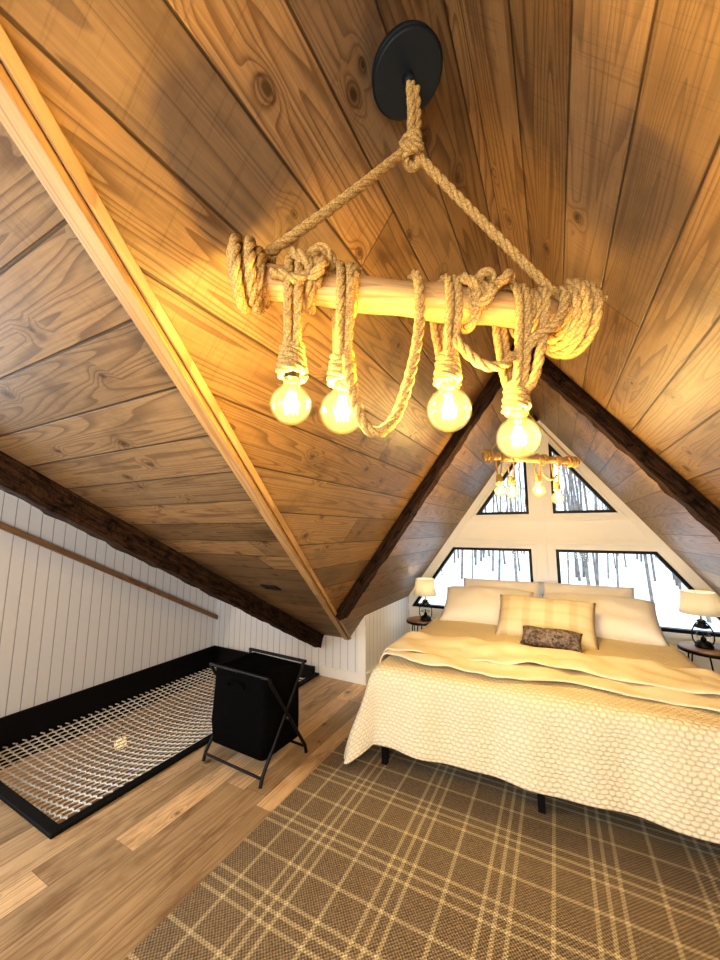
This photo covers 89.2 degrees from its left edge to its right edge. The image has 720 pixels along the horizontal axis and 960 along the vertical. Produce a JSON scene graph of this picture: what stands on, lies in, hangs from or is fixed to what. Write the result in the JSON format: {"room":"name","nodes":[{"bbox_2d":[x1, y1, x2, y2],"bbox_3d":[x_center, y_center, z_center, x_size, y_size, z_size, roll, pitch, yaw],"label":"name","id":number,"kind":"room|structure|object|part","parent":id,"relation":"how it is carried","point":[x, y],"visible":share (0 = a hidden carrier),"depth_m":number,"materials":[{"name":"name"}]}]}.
{"room":"attic bedroom","nodes":[
{"label":"attic bedroom","id":0,"kind":"room"},
{"bbox_2d":[0,679,215,823],"bbox_3d":[-4.689,3.522,4.707,0.100,2.700,7.300,-4,-9,28],"label":"net","id":1,"kind":"structure","parent":0,"point":[173,698],"depth_m":5.79,"materials":[{"name":"white fabric"}]},
{"bbox_2d":[0,491,216,717],"bbox_3d":[-2.931,0.215,2.816,0.120,3.338,4.540,-4,-9,28],"label":"wall","id":2,"kind":"structure","parent":0,"point":[68,626],"depth_m":3.26,"materials":[{"name":"white wood"}]},
{"bbox_2d":[0,522,217,619],"bbox_3d":[-2.547,0.716,3.313,0.035,1.710,3.190,-4,-9,28],"label":"trim","id":3,"kind":"structure","parent":2,"relation":"attached to","point":[3,526],"depth_m":3.42,"materials":[{"name":"brown wood"}]},
{"bbox_2d":[0,675,366,959],"bbox_3d":[-0.175,1.891,1.833,5.450,0.250,5.800,-4,-9,28],"label":"floor","id":4,"kind":"structure","parent":0,"point":[94,890],"depth_m":1.74,"materials":[{"name":"brown wood"}]},
{"bbox_2d":[0,645,318,839],"bbox_3d":[-1.665,2.059,3.151,1.575,0.375,2.324,-4,-9,28],"label":"frame","id":5,"kind":"object","parent":4,"relation":"on","point":[27,733],"visible":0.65,"depth_m":2.93,"materials":[{"name":"black"}]},
{"bbox_3d":[-2.220,1.928,2.170,1.520,0.268,0.055,-4,-9,28],"label":"frame","id":6,"kind":"part","parent":5,"relation":"part of","materials":[{"name":"black"}]},
{"bbox_3d":[-2.334,2.111,3.533,0.029,0.375,2.269,-4,-9,28],"label":"frame","id":7,"kind":"part","parent":5,"relation":"part of","materials":[{"name":"black"}]},
{"bbox_3d":[-1.139,2.198,4.161,1.490,0.375,0.029,-4,-9,28],"label":"frame","id":8,"kind":"part","parent":5,"relation":"part of","materials":[{"name":"black"}]},
{"bbox_2d":[202,648,307,788],"bbox_3d":[-0.696,1.541,2.468,0.561,0.602,0.431,-4,-9,30],"label":"laundry hamper","id":9,"kind":"object","parent":4,"relation":"on","point":[255,713],"visible":1,"depth_m":2.34,"materials":[{"name":"black fabric"}]},
{"bbox_3d":[-0.796,1.774,2.267,0.510,0.016,0.016,-4,-9,30],"label":"foot rail","id":10,"kind":"part","parent":9,"relation":"part of","materials":[{"name":"black metal"}]},
{"bbox_3d":[-0.796,1.304,2.331,0.153,0.055,0.033,-4,-9,30],"label":"handle","id":11,"kind":"part","parent":9,"relation":"part of","materials":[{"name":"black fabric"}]},
{"bbox_3d":[-0.787,1.233,2.356,0.540,0.022,0.022,-4,-9,30],"label":"rail","id":12,"kind":"part","parent":9,"relation":"part of","materials":[{"name":"black metal"}]},
{"bbox_3d":[-0.610,1.275,2.662,0.540,0.022,0.022,-4,-9,30],"label":"rail","id":13,"kind":"part","parent":9,"relation":"part of","materials":[{"name":"black metal"}]},
{"bbox_3d":[-0.601,1.820,2.602,0.510,0.016,0.016,-4,-9,30],"label":"foot rail","id":14,"kind":"part","parent":9,"relation":"part of","materials":[{"name":"black metal"}]},
{"bbox_2d":[406,616,433,630],"bbox_3d":[0.691,1.821,4.087,0.330,0.500,0.330,-4,-9,28],"label":"nightstand","id":15,"kind":"object","parent":4,"relation":"on","point":[415,620],"visible":0.38,"depth_m":4.04,"materials":[{"name":"brown wood"}]},
{"bbox_2d":[414,577,435,621],"bbox_3d":[0.734,1.341,4.106,0.250,0.455,0.250,-4,-9,28],"label":"table lamp","id":16,"kind":"object","parent":15,"relation":"on","point":[424,586],"visible":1,"depth_m":4.04,"materials":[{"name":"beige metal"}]},
{"bbox_3d":[0.734,1.205,4.125,0.250,0.180,0.250,-4,-9,28],"label":"lamp shade","id":17,"kind":"part","parent":16,"relation":"part of","materials":[{"name":"fabric"}]},
{"bbox_2d":[124,736,719,959],"bbox_3d":[0.863,1.698,1.391,2.880,0.012,2.950,-4,-9,28],"label":"plaid rug","id":18,"kind":"object","parent":4,"relation":"on","point":[405,858],"visible":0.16,"depth_m":1.56,"materials":[{"name":"brown carpet"}]},
{"bbox_2d":[344,578,719,844],"bbox_3d":[1.377,1.416,2.827,2.273,0.960,2.248,-4,-9,26],"label":"king bed","id":19,"kind":"object","parent":4,"relation":"on","point":[576,693],"visible":1,"depth_m":2.11,"materials":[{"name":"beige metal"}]},
{"bbox_3d":[0.163,1.695,2.367,0.036,0.256,0.036,-4,-9,26],"label":"leg","id":20,"kind":"part","parent":19,"relation":"part of","materials":[{"name":"black wood"}]},
{"bbox_2d":[439,586,533,624],"bbox_3d":[1.286,1.277,3.696,0.880,0.278,0.520,-4,21,24],"label":"pillow","id":21,"kind":"object","parent":19,"relation":"on","point":[464,604],"depth_m":3.63,"materials":[{"name":"white fabric"}]},
{"bbox_2d":[464,578,540,597],"bbox_3d":[1.483,1.257,3.870,0.800,0.460,0.189,-4,-49,26],"label":"pillow","id":22,"kind":"object","parent":19,"relation":"on","point":[533,588],"depth_m":3.87,"materials":[{"name":"white fabric"}]},
{"bbox_3d":[0.972,1.640,1.965,0.036,0.256,0.036,-4,-9,26],"label":"leg","id":23,"kind":"part","parent":19,"relation":"part of","materials":[{"name":"black wood"}]},
{"bbox_2d":[495,594,598,649],"bbox_3d":[1.558,1.179,3.086,0.760,0.420,0.190,-5,-53,32],"label":"pillow","id":24,"kind":"object","parent":19,"relation":"on","point":[516,612],"depth_m":3.03,"materials":[{"name":"beige fabric"}]},
{"bbox_2d":[379,648,719,711],"bbox_3d":[1.131,1.340,2.324,2.115,0.362,0.662,-4,-9,26],"label":"throw","id":25,"kind":"object","parent":19,"relation":"on","point":[640,684],"depth_m":2.18,"materials":[{"name":"beige fabric"}]},
{"bbox_2d":[520,625,582,652],"bbox_3d":[1.454,1.207,2.784,0.420,0.147,0.160,-5,31,34],"label":"pillow","id":26,"kind":"object","parent":19,"relation":"on","point":[532,636],"depth_m":2.74,"materials":[{"name":"fabric"}]},
{"bbox_2d":[541,582,634,597],"bbox_3d":[2.199,1.210,3.517,0.800,0.460,0.189,-4,-49,26],"label":"pillow","id":27,"kind":"object","parent":19,"relation":"on","point":[628,592],"depth_m":3.55,"materials":[{"name":"white fabric"}]},
{"bbox_2d":[542,593,668,645],"bbox_3d":[2.098,1.209,3.224,0.900,0.282,0.520,-4,21,29],"label":"pillow","id":28,"kind":"object","parent":19,"relation":"on","point":[617,619],"depth_m":3.03,"materials":[{"name":"white fabric"}]},
{"bbox_2d":[677,641,719,670],"bbox_3d":[2.938,1.665,3.021,0.430,0.520,0.430,-4,-9,28],"label":"nightstand","id":29,"kind":"object","parent":4,"relation":"on","point":[687,646],"visible":0.47,"depth_m":3.02,"materials":[{"name":"brown wood"}]},
{"bbox_2d":[679,589,719,649],"bbox_3d":[2.903,1.184,3.106,0.280,0.455,0.280,-4,-9,28],"label":"table lamp","id":30,"kind":"object","parent":29,"relation":"on","point":[700,603],"visible":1,"depth_m":3.05,"materials":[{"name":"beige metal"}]},
{"bbox_3d":[2.903,1.048,3.125,0.280,0.180,0.280,-4,-9,28],"label":"lamp shade","id":31,"kind":"part","parent":30,"relation":"part of","materials":[{"name":"fabric"}]},
{"bbox_3d":[2.903,1.325,3.087,0.040,0.070,0.040,-4,-9,28],"label":"burner","id":32,"kind":"part","parent":30,"relation":"part of","materials":[{"name":"black metal"}]},
{"bbox_2d":[0,0,533,637],"bbox_3d":[-0.242,0.105,2.112,2.140,2.555,5.803,-4,-9,28],"label":"ceiling","id":33,"kind":"structure","parent":0,"point":[195,124],"depth_m":1.02,"materials":[{"name":"brown wood"}]},
{"bbox_2d":[0,451,323,647],"bbox_3d":[-1.486,0.228,2.034,0.116,2.523,4.554,-4,-9,28],"label":"beam","id":34,"kind":"structure","parent":33,"relation":"attached to","point":[18,480],"depth_m":2.17,"materials":[{"name":"brown wood"}]},
{"bbox_2d":[0,62,348,639],"bbox_3d":[-0.406,0.096,1.492,0.051,2.433,4.848,-1,-8,6],"label":"ceiling beam","id":35,"kind":"structure","parent":33,"relation":"attached to","point":[17,119],"depth_m":0.73,"materials":[{"name":"brown wood"}]},
{"bbox_2d":[0,24,350,638],"bbox_3d":[-0.367,0.089,1.492,0.024,2.433,4.847,-1,-8,6],"label":"trim","id":36,"kind":"structure","parent":33,"relation":"attached to","point":[9,57],"depth_m":0.69,"materials":[{"name":"brown wood"}]},
{"bbox_2d":[260,584,280,589],"bbox_3d":[-0.649,0.779,2.648,0.140,0.040,0.065,-4,-9,28],"label":"ceiling vent","id":37,"kind":"object","parent":33,"relation":"attached to","point":[271,587],"depth_m":2.63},
{"bbox_2d":[226,20,607,458],"bbox_3d":[0.144,-0.608,0.828,0.837,1.122,0.184,1,-8,-10],"label":"chandelier","id":38,"kind":"object","parent":33,"relation":"hanging from","point":[561,321],"visible":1,"depth_m":0.78,"materials":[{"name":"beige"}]},
{"bbox_3d":[-0.137,-0.156,0.725,0.082,0.096,0.082,1,-8,-10],"label":"bulb glass","id":39,"kind":"part","parent":38,"relation":"part of","materials":[{"name":"glass"}]},
{"bbox_2d":[284,371,299,381],"bbox_3d":[-0.137,-0.216,0.733,0.031,0.029,0.031,1,-8,-10],"label":"socket","id":40,"kind":"object","parent":38,"relation":"attached to","point":[289,376],"depth_m":0.73,"materials":[{"name":"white metal"}]},
{"bbox_2d":[336,379,344,385],"bbox_3d":[-0.036,-0.213,0.750,0.031,0.032,0.031,1,-8,-10],"label":"socket","id":41,"kind":"object","parent":38,"relation":"attached to","point":[339,382],"depth_m":0.76,"materials":[{"name":"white metal"}]},
{"bbox_3d":[-0.036,-0.146,0.740,0.092,0.108,0.092,1,-8,-10],"label":"bulb glass","id":42,"kind":"part","parent":38,"relation":"part of","materials":[{"name":"glass"}]},
{"bbox_2d":[402,70,414,86],"bbox_3d":[0.114,-0.934,0.856,0.028,0.026,0.028,1,-8,-10],"label":"hook","id":43,"kind":"object","parent":38,"relation":"on","point":[408,76],"depth_m":0.84,"materials":[{"name":"black metal"}]},
{"bbox_2d":[443,378,454,384],"bbox_3d":[0.190,-0.228,0.791,0.031,0.034,0.031,1,-8,-10],"label":"socket","id":44,"kind":"object","parent":38,"relation":"attached to","point":[446,381],"depth_m":0.80,"materials":[{"name":"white metal"}]},
{"bbox_3d":[0.190,-0.158,0.781,0.096,0.113,0.096,1,-8,-10],"label":"bulb glass","id":45,"kind":"part","parent":38,"relation":"part of","materials":[{"name":"glass"}]},
{"bbox_2d":[512,407,523,412],"bbox_3d":[0.347,-0.169,0.809,0.031,0.033,0.031,1,-8,-10],"label":"socket","id":46,"kind":"object","parent":38,"relation":"attached to","point":[514,409],"depth_m":0.82,"materials":[{"name":"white metal"}]},
{"bbox_3d":[0.347,-0.101,0.800,0.094,0.110,0.094,1,-8,-10],"label":"bulb glass","id":47,"kind":"part","parent":38,"relation":"part of","materials":[{"name":"glass"}]},
{"bbox_2d":[334,343,514,619],"bbox_3d":[0.502,0.064,2.762,1.538,2.057,0.135,-4,-9,28],"label":"trim","id":48,"kind":"structure","parent":33,"relation":"attached to","point":[493,386],"depth_m":2.74,"materials":[{"name":"brown wood"}]},
{"bbox_2d":[480,371,579,503],"bbox_3d":[1.212,-0.392,2.664,0.770,1.138,0.164,2,-8,-12],"label":"chandelier","id":49,"kind":"object","parent":33,"relation":"hanging from","point":[569,461],"visible":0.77,"depth_m":2.58,"materials":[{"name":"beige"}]},
{"bbox_3d":[0.963,0.069,2.512,0.075,0.089,0.075,2,-8,-12],"label":"bulb glass","id":50,"kind":"part","parent":49,"relation":"part of","materials":[{"name":"glass"}]},
{"bbox_3d":[1.055,0.079,2.530,0.085,0.100,0.085,2,-8,-12],"label":"bulb glass","id":51,"kind":"part","parent":49,"relation":"part of","materials":[{"name":"glass"}]},
{"bbox_3d":[1.262,0.069,2.574,0.088,0.104,0.088,2,-8,-12],"label":"bulb glass","id":52,"kind":"part","parent":49,"relation":"part of","materials":[{"name":"glass"}]},
{"bbox_3d":[1.405,0.122,2.597,0.086,0.102,0.086,2,-8,-12],"label":"bulb glass","id":53,"kind":"part","parent":49,"relation":"part of","materials":[{"name":"glass"}]},
{"bbox_2d":[215,598,355,674],"bbox_3d":[-0.905,1.631,4.189,2.010,0.905,0.100,-4,-9,28],"label":"wall","id":54,"kind":"structure","parent":0,"point":[236,629],"depth_m":4.14,"materials":[{"name":"white wood"}]},
{"bbox_2d":[320,665,363,684],"bbox_3d":[-0.185,1.969,3.692,0.520,0.100,0.016,-4,-9,28],"label":"baseboard","id":55,"kind":"structure","parent":54,"relation":"attached to","point":[340,674],"depth_m":3.68,"materials":[{"name":"white paint"}]},
{"bbox_2d":[358,625,365,674],"bbox_3d":[0.021,1.681,3.623,0.084,0.453,0.014,-4,-9,28],"label":"trim","id":56,"kind":"structure","parent":54,"relation":"attached to","point":[361,628],"depth_m":3.62,"materials":[{"name":"white paint"}]},
{"bbox_2d":[356,596,409,672],"bbox_3d":[0.299,1.760,4.190,0.100,0.650,1.260,-4,-9,28],"label":"wall","id":57,"kind":"structure","parent":0,"point":[385,625],"depth_m":4.00,"materials":[{"name":"white wood"}]},
{"bbox_2d":[364,665,376,685],"bbox_3d":[0.347,2.028,4.119,0.016,0.100,1.276,-4,-9,28],"label":"baseboard","id":58,"kind":"structure","parent":57,"relation":"attached to","point":[367,676],"depth_m":3.59,"materials":[{"name":"white paint"}]},
{"bbox_2d":[409,429,719,673],"bbox_3d":[2.147,0.650,4.154,3.340,2.840,0.140,-4,-9,28],"label":"wall","id":59,"kind":"structure","parent":0,"point":[604,530],"depth_m":4.09,"materials":[{"name":"white paint"}]},
{"bbox_2d":[409,543,537,612],"bbox_3d":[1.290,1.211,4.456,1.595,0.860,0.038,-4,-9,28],"label":"window frame","id":60,"kind":"structure","parent":59,"relation":"attached to","point":[516,546],"depth_m":4.41,"materials":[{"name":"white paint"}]},
{"bbox_2d":[409,416,538,599],"bbox_3d":[1.371,0.393,4.512,1.670,2.234,0.022,-4,-9,28],"label":"trim","id":61,"kind":"structure","parent":59,"relation":"attached to","point":[529,428],"depth_m":4.49,"materials":[{"name":"white paint"}]},
{"bbox_2d":[472,439,530,516],"bbox_3d":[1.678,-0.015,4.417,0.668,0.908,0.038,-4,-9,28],"label":"window frame","id":62,"kind":"structure","parent":59,"relation":"attached to","point":[523,445],"depth_m":4.32,"materials":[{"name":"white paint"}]},
{"bbox_2d":[532,433,548,589],"bbox_3d":[2.054,0.752,4.094,0.070,2.620,0.028,-4,-9,28],"label":"trim","id":63,"kind":"structure","parent":59,"relation":"attached to","point":[540,502],"depth_m":4.11,"materials":[{"name":"white paint"}]},
{"bbox_2d":[461,517,638,521],"bbox_3d":[2.054,0.449,4.134,1.784,0.032,0.030,-4,-9,28],"label":"trim","id":64,"kind":"structure","parent":59,"relation":"attached to","point":[594,518],"depth_m":4.06,"materials":[{"name":"white paint"}]},
{"bbox_2d":[448,540,663,545],"bbox_3d":[2.054,0.703,4.100,2.136,0.030,0.030,-4,-9,28],"label":"trim","id":65,"kind":"structure","parent":59,"relation":"attached to","point":[450,541],"depth_m":4.01,"materials":[{"name":"white paint"}]},
{"bbox_2d":[545,437,622,515],"bbox_3d":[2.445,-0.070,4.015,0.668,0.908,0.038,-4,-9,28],"label":"window frame","id":66,"kind":"structure","parent":59,"relation":"attached to","point":[618,512],"depth_m":4.00,"materials":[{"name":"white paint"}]},
{"bbox_2d":[533,415,719,602],"bbox_3d":[2.794,0.372,3.754,1.790,2.397,0.022,-4,-9,28],"label":"trim","id":67,"kind":"structure","parent":59,"relation":"attached to","point":[582,467],"depth_m":3.73,"materials":[{"name":"white paint"}]},
{"bbox_2d":[551,545,719,642],"bbox_3d":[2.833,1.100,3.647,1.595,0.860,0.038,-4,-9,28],"label":"window frame","id":68,"kind":"structure","parent":59,"relation":"attached to","point":[553,547],"depth_m":3.69,"materials":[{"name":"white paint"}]},
{"bbox_2d":[459,0,719,595],"bbox_3d":[1.468,-0.058,1.222,1.730,2.473,5.800,-4,-9,28],"label":"ceiling","id":69,"kind":"structure","parent":0,"point":[600,119],"depth_m":1.03,"materials":[{"name":"brown wood"}]},
{"bbox_2d":[512,345,719,541],"bbox_3d":[1.863,0.139,2.025,1.803,2.407,0.136,-4,-9,28],"label":"ceiling beam","id":70,"kind":"structure","parent":69,"relation":"attached to","point":[687,496],"depth_m":2.14,"materials":[{"name":"brown wood"}]},
{"bbox_3d":[-3.474,2.344,4.219,2.650,0.100,7.300,-4,-9,28],"label":"ceiling","id":71,"kind":"structure","parent":0,"visible":0},
{"bbox_2d":[114,717,126,748],"bbox_3d":[-2.950,2.879,4.551,0.140,0.870,0.140,-4,-9,28],"label":"pendant lamp","id":72,"kind":"object","parent":71,"relation":"hanging from","point":[122,717],"visible":0.38,"depth_m":4.47,"materials":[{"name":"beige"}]},
{"bbox_3d":[-2.950,3.241,4.502,0.140,0.140,0.140,-4,-9,28],"label":"globe","id":73,"kind":"part","parent":72,"relation":"part of","materials":[{"name":"yellow glass"}]},
{"label":"outside","id":74,"kind":"structure","parent":0,"visible":0},
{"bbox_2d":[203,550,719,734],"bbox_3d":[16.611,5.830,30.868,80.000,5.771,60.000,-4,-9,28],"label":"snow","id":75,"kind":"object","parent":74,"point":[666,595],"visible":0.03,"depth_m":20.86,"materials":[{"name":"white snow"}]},
{"bbox_2d":[441,453,711,622],"bbox_3d":[15.600,-1.812,36.785,79.054,20.653,49.410,-4,-9,28],"label":"forest","id":76,"kind":"object","parent":75,"relation":"on","point":[578,505],"visible":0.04,"depth_m":19.89,"materials":[{"name":"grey plant"}]}
]}

